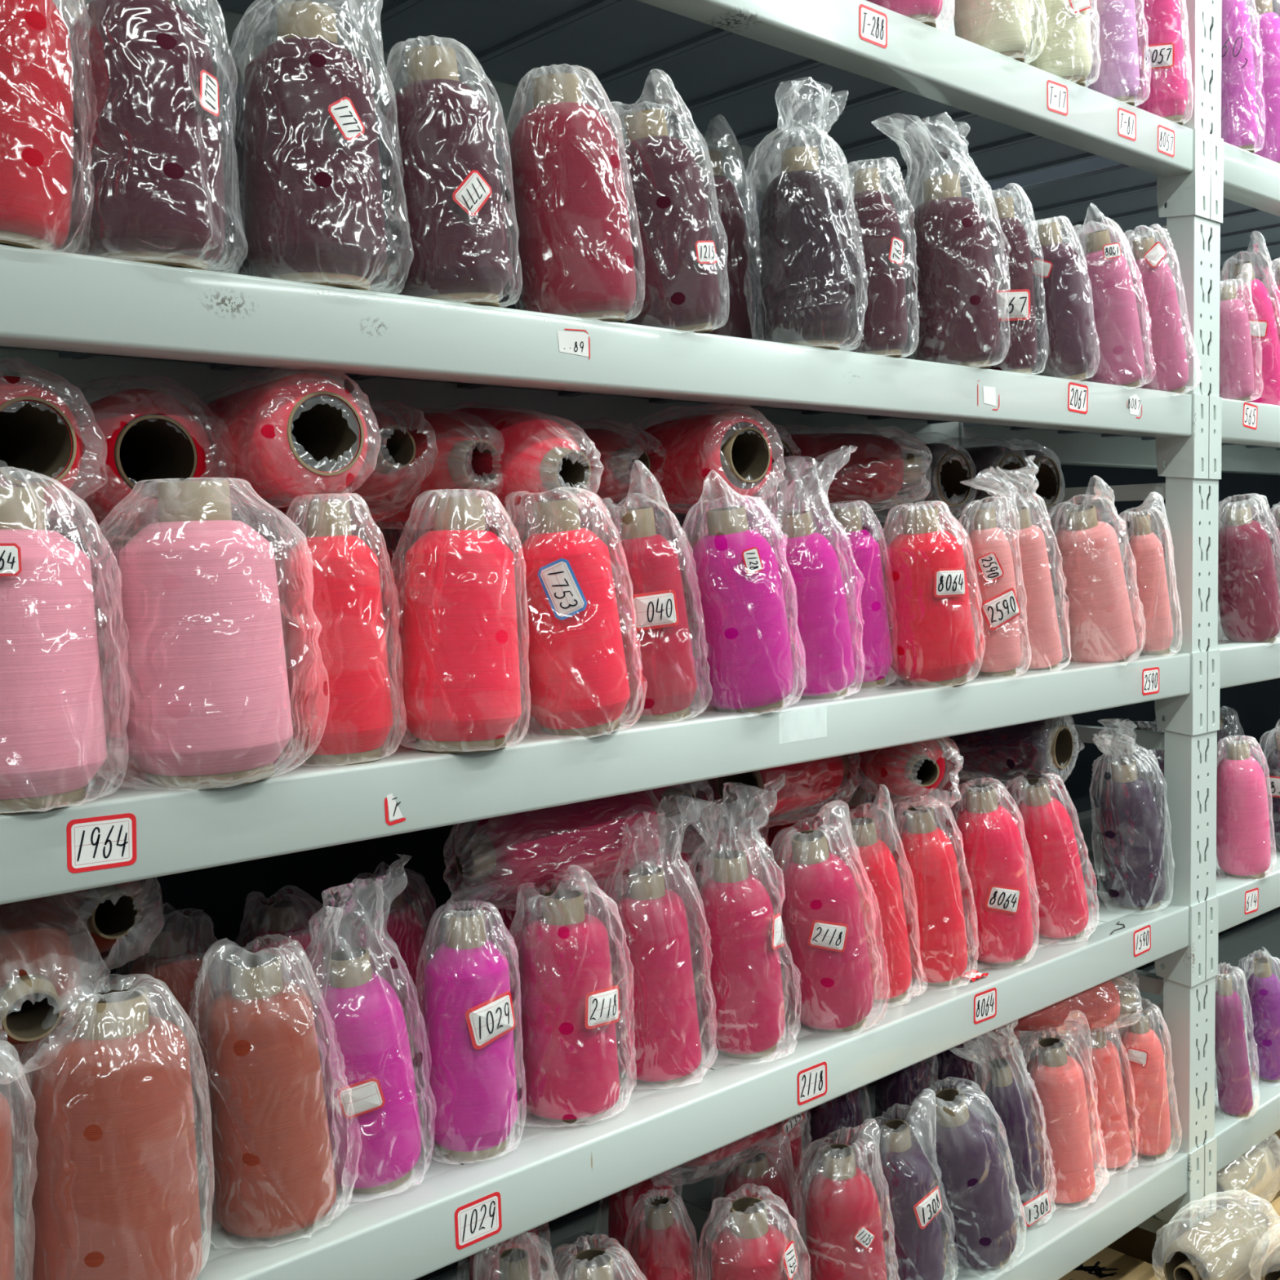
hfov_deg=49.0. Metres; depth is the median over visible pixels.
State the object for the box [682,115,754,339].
thread spool
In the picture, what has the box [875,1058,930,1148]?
thread spool
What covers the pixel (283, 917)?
thread spool
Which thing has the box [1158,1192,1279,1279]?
thread spool
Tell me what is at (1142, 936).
sticker
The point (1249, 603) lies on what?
thread spool
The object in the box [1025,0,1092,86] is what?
thread spool
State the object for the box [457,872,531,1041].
thread spool
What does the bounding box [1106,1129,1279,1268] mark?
cardboard box
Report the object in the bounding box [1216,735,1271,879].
thread spool
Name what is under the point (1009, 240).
thread spool
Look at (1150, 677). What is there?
sticker
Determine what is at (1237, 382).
thread spool
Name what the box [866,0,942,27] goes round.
thread spool
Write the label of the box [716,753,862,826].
thread spool
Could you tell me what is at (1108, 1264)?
cardboard box
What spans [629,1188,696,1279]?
thread spool
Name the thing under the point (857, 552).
thread spool
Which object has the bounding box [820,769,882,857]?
thread spool
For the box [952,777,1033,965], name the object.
thread spool
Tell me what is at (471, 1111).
thread spool
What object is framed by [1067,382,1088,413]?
sticker
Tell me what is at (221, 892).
wall
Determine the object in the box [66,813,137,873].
sticker
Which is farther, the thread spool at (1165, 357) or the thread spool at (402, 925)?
the thread spool at (1165, 357)
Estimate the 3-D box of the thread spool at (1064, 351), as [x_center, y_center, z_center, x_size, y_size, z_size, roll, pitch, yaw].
[0.544,-0.439,1.829,0.116,0.216,0.091,-4,5,-39]
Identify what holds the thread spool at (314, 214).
on the storage rack at (73, 325)
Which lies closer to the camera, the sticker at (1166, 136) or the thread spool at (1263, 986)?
the sticker at (1166, 136)
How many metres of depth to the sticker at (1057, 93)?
1.76 m
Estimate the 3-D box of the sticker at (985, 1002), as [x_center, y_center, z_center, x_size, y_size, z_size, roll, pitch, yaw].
[0.423,0.448,1.720,0.049,0.038,0.001,-4,5,-42]
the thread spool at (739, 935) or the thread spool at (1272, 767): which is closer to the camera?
the thread spool at (739, 935)
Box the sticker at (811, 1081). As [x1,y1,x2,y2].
[796,1061,826,1105]
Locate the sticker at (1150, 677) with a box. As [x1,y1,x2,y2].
[1142,666,1159,695]
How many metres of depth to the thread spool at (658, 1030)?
1.41 m
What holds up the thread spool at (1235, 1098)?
on the storage rack at (1126, 196)
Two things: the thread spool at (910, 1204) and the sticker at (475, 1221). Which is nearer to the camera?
the sticker at (475, 1221)
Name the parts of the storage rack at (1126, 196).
deck panel, deck panel, deck panel, deck panel, deck panel, deck panel, deck panel, deck panel, deck panel, deck panel, deck panel, deck panel, deck panel, deck panel, deck panel, deck panel, deck panel, deck panel, deck panel, deck panel, deck panel, deck panel, deck panel, deck panel, deck panel, deck panel, deck panel, deck panel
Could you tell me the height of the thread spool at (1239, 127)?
0.295 m
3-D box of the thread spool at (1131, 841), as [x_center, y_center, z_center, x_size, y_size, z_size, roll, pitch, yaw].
[0.710,0.258,2.054,0.204,0.294,0.112,-5,5,-45]
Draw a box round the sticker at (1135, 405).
[1128,393,1142,417]
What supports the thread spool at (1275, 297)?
on the storage rack at (1126, 196)
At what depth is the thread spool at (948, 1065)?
2.15 m
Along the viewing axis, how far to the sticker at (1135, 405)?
1.92 m
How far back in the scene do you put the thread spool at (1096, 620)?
1.91 m
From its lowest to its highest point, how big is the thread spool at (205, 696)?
0.230 m
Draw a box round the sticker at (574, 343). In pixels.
[557,328,590,359]
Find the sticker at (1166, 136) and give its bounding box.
[1157,124,1174,157]
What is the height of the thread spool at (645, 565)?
0.255 m
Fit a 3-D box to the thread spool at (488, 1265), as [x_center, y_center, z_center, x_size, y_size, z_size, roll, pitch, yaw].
[-0.153,0.699,1.595,0.114,0.240,0.111,-4,4,-42]
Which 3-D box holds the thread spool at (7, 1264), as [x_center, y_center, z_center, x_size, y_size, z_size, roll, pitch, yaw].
[-0.464,0.367,0.952,0.107,0.251,0.100,-4,4,-33]
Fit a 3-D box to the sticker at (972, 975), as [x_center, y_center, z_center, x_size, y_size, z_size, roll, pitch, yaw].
[0.416,0.419,1.754,0.033,0.004,0.024,-4,5,-42]
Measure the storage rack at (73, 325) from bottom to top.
2.398 m
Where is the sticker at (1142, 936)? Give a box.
[1133,924,1151,956]
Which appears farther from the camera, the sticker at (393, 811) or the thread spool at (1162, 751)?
the thread spool at (1162, 751)
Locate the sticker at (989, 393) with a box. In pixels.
[977,380,999,410]
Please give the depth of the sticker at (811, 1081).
1.50 m
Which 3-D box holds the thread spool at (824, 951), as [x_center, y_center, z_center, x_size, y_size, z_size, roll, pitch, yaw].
[0.208,0.312,1.584,0.146,0.264,0.121,-4,5,-40]
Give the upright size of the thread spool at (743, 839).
0.240 m
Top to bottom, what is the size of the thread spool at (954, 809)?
0.240 m
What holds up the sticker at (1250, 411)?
attached to the storage rack at (1126, 196)
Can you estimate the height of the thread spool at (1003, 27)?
0.307 m
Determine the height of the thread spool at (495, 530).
0.211 m
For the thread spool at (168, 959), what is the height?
0.228 m
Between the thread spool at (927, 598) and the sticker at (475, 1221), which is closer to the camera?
the sticker at (475, 1221)
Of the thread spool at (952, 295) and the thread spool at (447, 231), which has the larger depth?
the thread spool at (952, 295)
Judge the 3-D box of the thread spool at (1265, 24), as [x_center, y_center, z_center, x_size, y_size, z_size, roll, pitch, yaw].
[0.993,-0.890,2.211,0.143,0.301,0.090,-4,5,-38]
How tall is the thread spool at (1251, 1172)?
0.145 m
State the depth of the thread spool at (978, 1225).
1.75 m
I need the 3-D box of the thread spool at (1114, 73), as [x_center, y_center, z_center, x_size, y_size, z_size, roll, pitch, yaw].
[0.626,-0.872,1.886,0.113,0.313,0.107,-2,4,-12]
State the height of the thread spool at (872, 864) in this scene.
0.271 m
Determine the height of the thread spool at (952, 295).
0.304 m
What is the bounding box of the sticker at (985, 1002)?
[973,987,996,1024]
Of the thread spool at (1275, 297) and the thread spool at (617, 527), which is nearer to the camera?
the thread spool at (617, 527)
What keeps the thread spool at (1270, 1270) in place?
on the cardboard box at (1255, 1273)
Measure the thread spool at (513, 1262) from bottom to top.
0.287 m
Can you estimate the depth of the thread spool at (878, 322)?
1.54 m
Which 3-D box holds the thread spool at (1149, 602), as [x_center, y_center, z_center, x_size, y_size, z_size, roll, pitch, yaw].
[0.739,-0.092,2.029,0.113,0.242,0.085,-4,5,-37]
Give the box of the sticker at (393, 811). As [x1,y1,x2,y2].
[384,793,405,825]
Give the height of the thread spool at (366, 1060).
0.277 m
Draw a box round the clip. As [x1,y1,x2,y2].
[1110,921,1124,934]
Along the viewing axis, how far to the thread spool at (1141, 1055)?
2.06 m
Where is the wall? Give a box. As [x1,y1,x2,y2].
[44,0,1279,1279]
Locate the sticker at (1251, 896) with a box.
[1244,888,1258,914]
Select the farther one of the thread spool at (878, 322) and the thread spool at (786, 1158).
the thread spool at (786, 1158)
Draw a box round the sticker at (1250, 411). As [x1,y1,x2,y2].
[1242,402,1257,429]
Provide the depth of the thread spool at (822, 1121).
1.96 m
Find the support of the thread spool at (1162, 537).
on the storage rack at (1126, 196)
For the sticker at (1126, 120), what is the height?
0.037 m
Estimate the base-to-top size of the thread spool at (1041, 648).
0.283 m
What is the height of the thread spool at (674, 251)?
0.246 m
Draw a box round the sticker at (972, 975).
[961,969,988,982]
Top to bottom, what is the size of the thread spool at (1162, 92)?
0.276 m
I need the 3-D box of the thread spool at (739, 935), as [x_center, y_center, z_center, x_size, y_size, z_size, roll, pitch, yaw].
[0.110,0.297,1.512,0.136,0.301,0.125,-2,4,-9]
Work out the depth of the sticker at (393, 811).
1.13 m
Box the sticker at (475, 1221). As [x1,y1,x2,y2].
[454,1191,502,1249]
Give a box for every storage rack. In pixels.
[0,0,1223,1279]
[959,142,1279,1172]
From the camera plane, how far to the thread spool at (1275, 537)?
2.34 m
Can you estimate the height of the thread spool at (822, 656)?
0.286 m
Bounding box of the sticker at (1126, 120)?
[1117,107,1136,141]
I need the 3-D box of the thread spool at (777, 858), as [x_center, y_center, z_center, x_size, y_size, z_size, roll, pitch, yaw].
[0.207,0.302,1.910,0.115,0.228,0.105,-2,4,-14]
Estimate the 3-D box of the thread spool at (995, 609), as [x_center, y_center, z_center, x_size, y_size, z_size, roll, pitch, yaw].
[0.440,-0.074,1.756,0.091,0.245,0.109,2,5,44]
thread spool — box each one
[0,0,74,250]
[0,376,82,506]
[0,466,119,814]
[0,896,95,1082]
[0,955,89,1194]
[0,1043,17,1279]
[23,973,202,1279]
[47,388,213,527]
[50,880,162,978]
[68,0,225,270]
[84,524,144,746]
[113,477,293,790]
[126,902,213,1141]
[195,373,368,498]
[199,934,337,1240]
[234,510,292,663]
[238,0,387,290]
[240,885,329,1002]
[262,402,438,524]
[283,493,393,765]
[299,859,422,1193]
[346,864,429,1072]
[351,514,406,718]
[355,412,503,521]
[382,35,515,307]
[400,488,521,752]
[424,899,518,1162]
[429,520,502,539]
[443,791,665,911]
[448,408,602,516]
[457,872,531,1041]
[469,1227,541,1279]
[475,1231,552,1279]
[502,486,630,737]
[509,64,635,322]
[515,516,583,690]
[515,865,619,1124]
[551,1234,632,1279]
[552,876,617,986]
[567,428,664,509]
[593,500,660,553]
[597,459,697,721]
[600,69,720,333]
[600,797,711,1084]
[608,1169,674,1279]
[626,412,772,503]
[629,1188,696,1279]
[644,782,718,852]
[650,822,697,976]
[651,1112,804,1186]
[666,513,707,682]
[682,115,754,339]
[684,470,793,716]
[685,773,788,1062]
[700,805,762,889]
[702,1182,797,1279]
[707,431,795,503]
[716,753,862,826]
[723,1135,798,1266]
[745,79,856,351]
[745,1123,802,1222]
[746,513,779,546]
[755,445,857,698]
[762,799,826,949]
[770,805,873,1031]
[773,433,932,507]
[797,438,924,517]
[800,1119,887,1279]
[804,1088,862,1186]
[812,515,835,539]
[818,500,893,688]
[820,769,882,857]
[834,785,911,1003]
[840,157,913,357]
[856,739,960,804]
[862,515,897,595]
[862,1088,945,1279]
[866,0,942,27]
[874,112,1000,368]
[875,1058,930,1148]
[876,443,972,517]
[881,788,936,857]
[884,501,976,687]
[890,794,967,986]
[911,1077,1017,1269]
[927,1037,981,1115]
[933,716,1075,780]
[937,760,980,844]
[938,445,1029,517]
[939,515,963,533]
[951,0,1031,62]
[951,1021,1050,1226]
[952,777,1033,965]
[958,483,1024,676]
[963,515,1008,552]
[964,457,1062,670]
[974,183,1044,374]
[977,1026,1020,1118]
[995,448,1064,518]
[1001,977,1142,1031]
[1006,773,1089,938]
[1022,1010,1095,1204]
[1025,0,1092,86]
[1025,216,1092,381]
[1045,476,1137,662]
[1070,205,1144,387]
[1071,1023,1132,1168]
[1086,0,1139,106]
[1091,721,1165,909]
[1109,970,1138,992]
[1115,721,1164,855]
[1115,1000,1170,1159]
[1119,492,1175,655]
[1120,224,1188,393]
[1134,0,1187,124]
[1136,503,1165,561]
[1151,719,1164,758]
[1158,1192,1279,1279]
[1214,968,1253,1116]
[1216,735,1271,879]
[1216,1133,1279,1211]
[1217,493,1279,643]
[1217,706,1235,766]
[1219,262,1254,401]
[1220,231,1279,405]
[1221,0,1257,152]
[1242,946,1279,1082]
[1249,0,1279,164]
[1258,720,1279,851]
[1261,1245,1279,1279]
[1265,258,1279,343]
[1266,503,1279,601]
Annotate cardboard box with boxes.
[1058,1247,1166,1279]
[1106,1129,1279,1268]
[1240,1195,1279,1279]
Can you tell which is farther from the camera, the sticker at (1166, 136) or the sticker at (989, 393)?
the sticker at (1166, 136)
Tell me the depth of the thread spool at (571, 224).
1.25 m
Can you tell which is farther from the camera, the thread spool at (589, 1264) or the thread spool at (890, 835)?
the thread spool at (890, 835)
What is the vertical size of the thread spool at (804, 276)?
0.282 m
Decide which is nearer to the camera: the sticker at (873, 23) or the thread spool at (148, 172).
the thread spool at (148, 172)
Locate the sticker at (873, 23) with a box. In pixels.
[858,4,887,48]
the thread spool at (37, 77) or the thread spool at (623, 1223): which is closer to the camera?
the thread spool at (37, 77)
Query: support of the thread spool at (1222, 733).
on the storage rack at (1126, 196)
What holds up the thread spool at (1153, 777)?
on the storage rack at (1126, 196)
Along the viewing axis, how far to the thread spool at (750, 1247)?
1.50 m
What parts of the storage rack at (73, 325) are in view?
deck panel, deck panel, deck panel, deck panel, deck panel, deck panel, deck panel, deck panel, deck panel, deck panel, deck panel, deck panel, deck panel, deck panel, deck panel, deck panel, deck panel, deck panel, deck panel, deck panel, deck panel, deck panel, deck panel, deck panel, deck panel, deck panel, deck panel, deck panel, deck panel, deck panel, deck panel, deck panel, deck panel, deck panel, deck panel, deck panel, deck panel, post, deck panel, deck panel, deck panel, deck panel, deck panel, deck panel, deck panel, deck panel, deck panel, post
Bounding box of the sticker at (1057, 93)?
[1046,80,1067,115]
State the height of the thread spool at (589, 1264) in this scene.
0.238 m
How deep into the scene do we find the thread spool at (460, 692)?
1.17 m
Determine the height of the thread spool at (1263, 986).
0.252 m
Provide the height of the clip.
0.001 m
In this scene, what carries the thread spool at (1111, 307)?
on the storage rack at (73, 325)
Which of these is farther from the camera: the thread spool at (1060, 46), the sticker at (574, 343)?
the thread spool at (1060, 46)
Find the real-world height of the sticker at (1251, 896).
0.038 m
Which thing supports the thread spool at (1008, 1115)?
on the storage rack at (73, 325)
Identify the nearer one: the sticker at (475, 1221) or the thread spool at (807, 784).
the sticker at (475, 1221)
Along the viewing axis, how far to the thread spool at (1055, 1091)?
1.93 m
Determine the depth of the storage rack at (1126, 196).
2.46 m
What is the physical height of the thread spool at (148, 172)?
0.261 m
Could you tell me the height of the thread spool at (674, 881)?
0.213 m

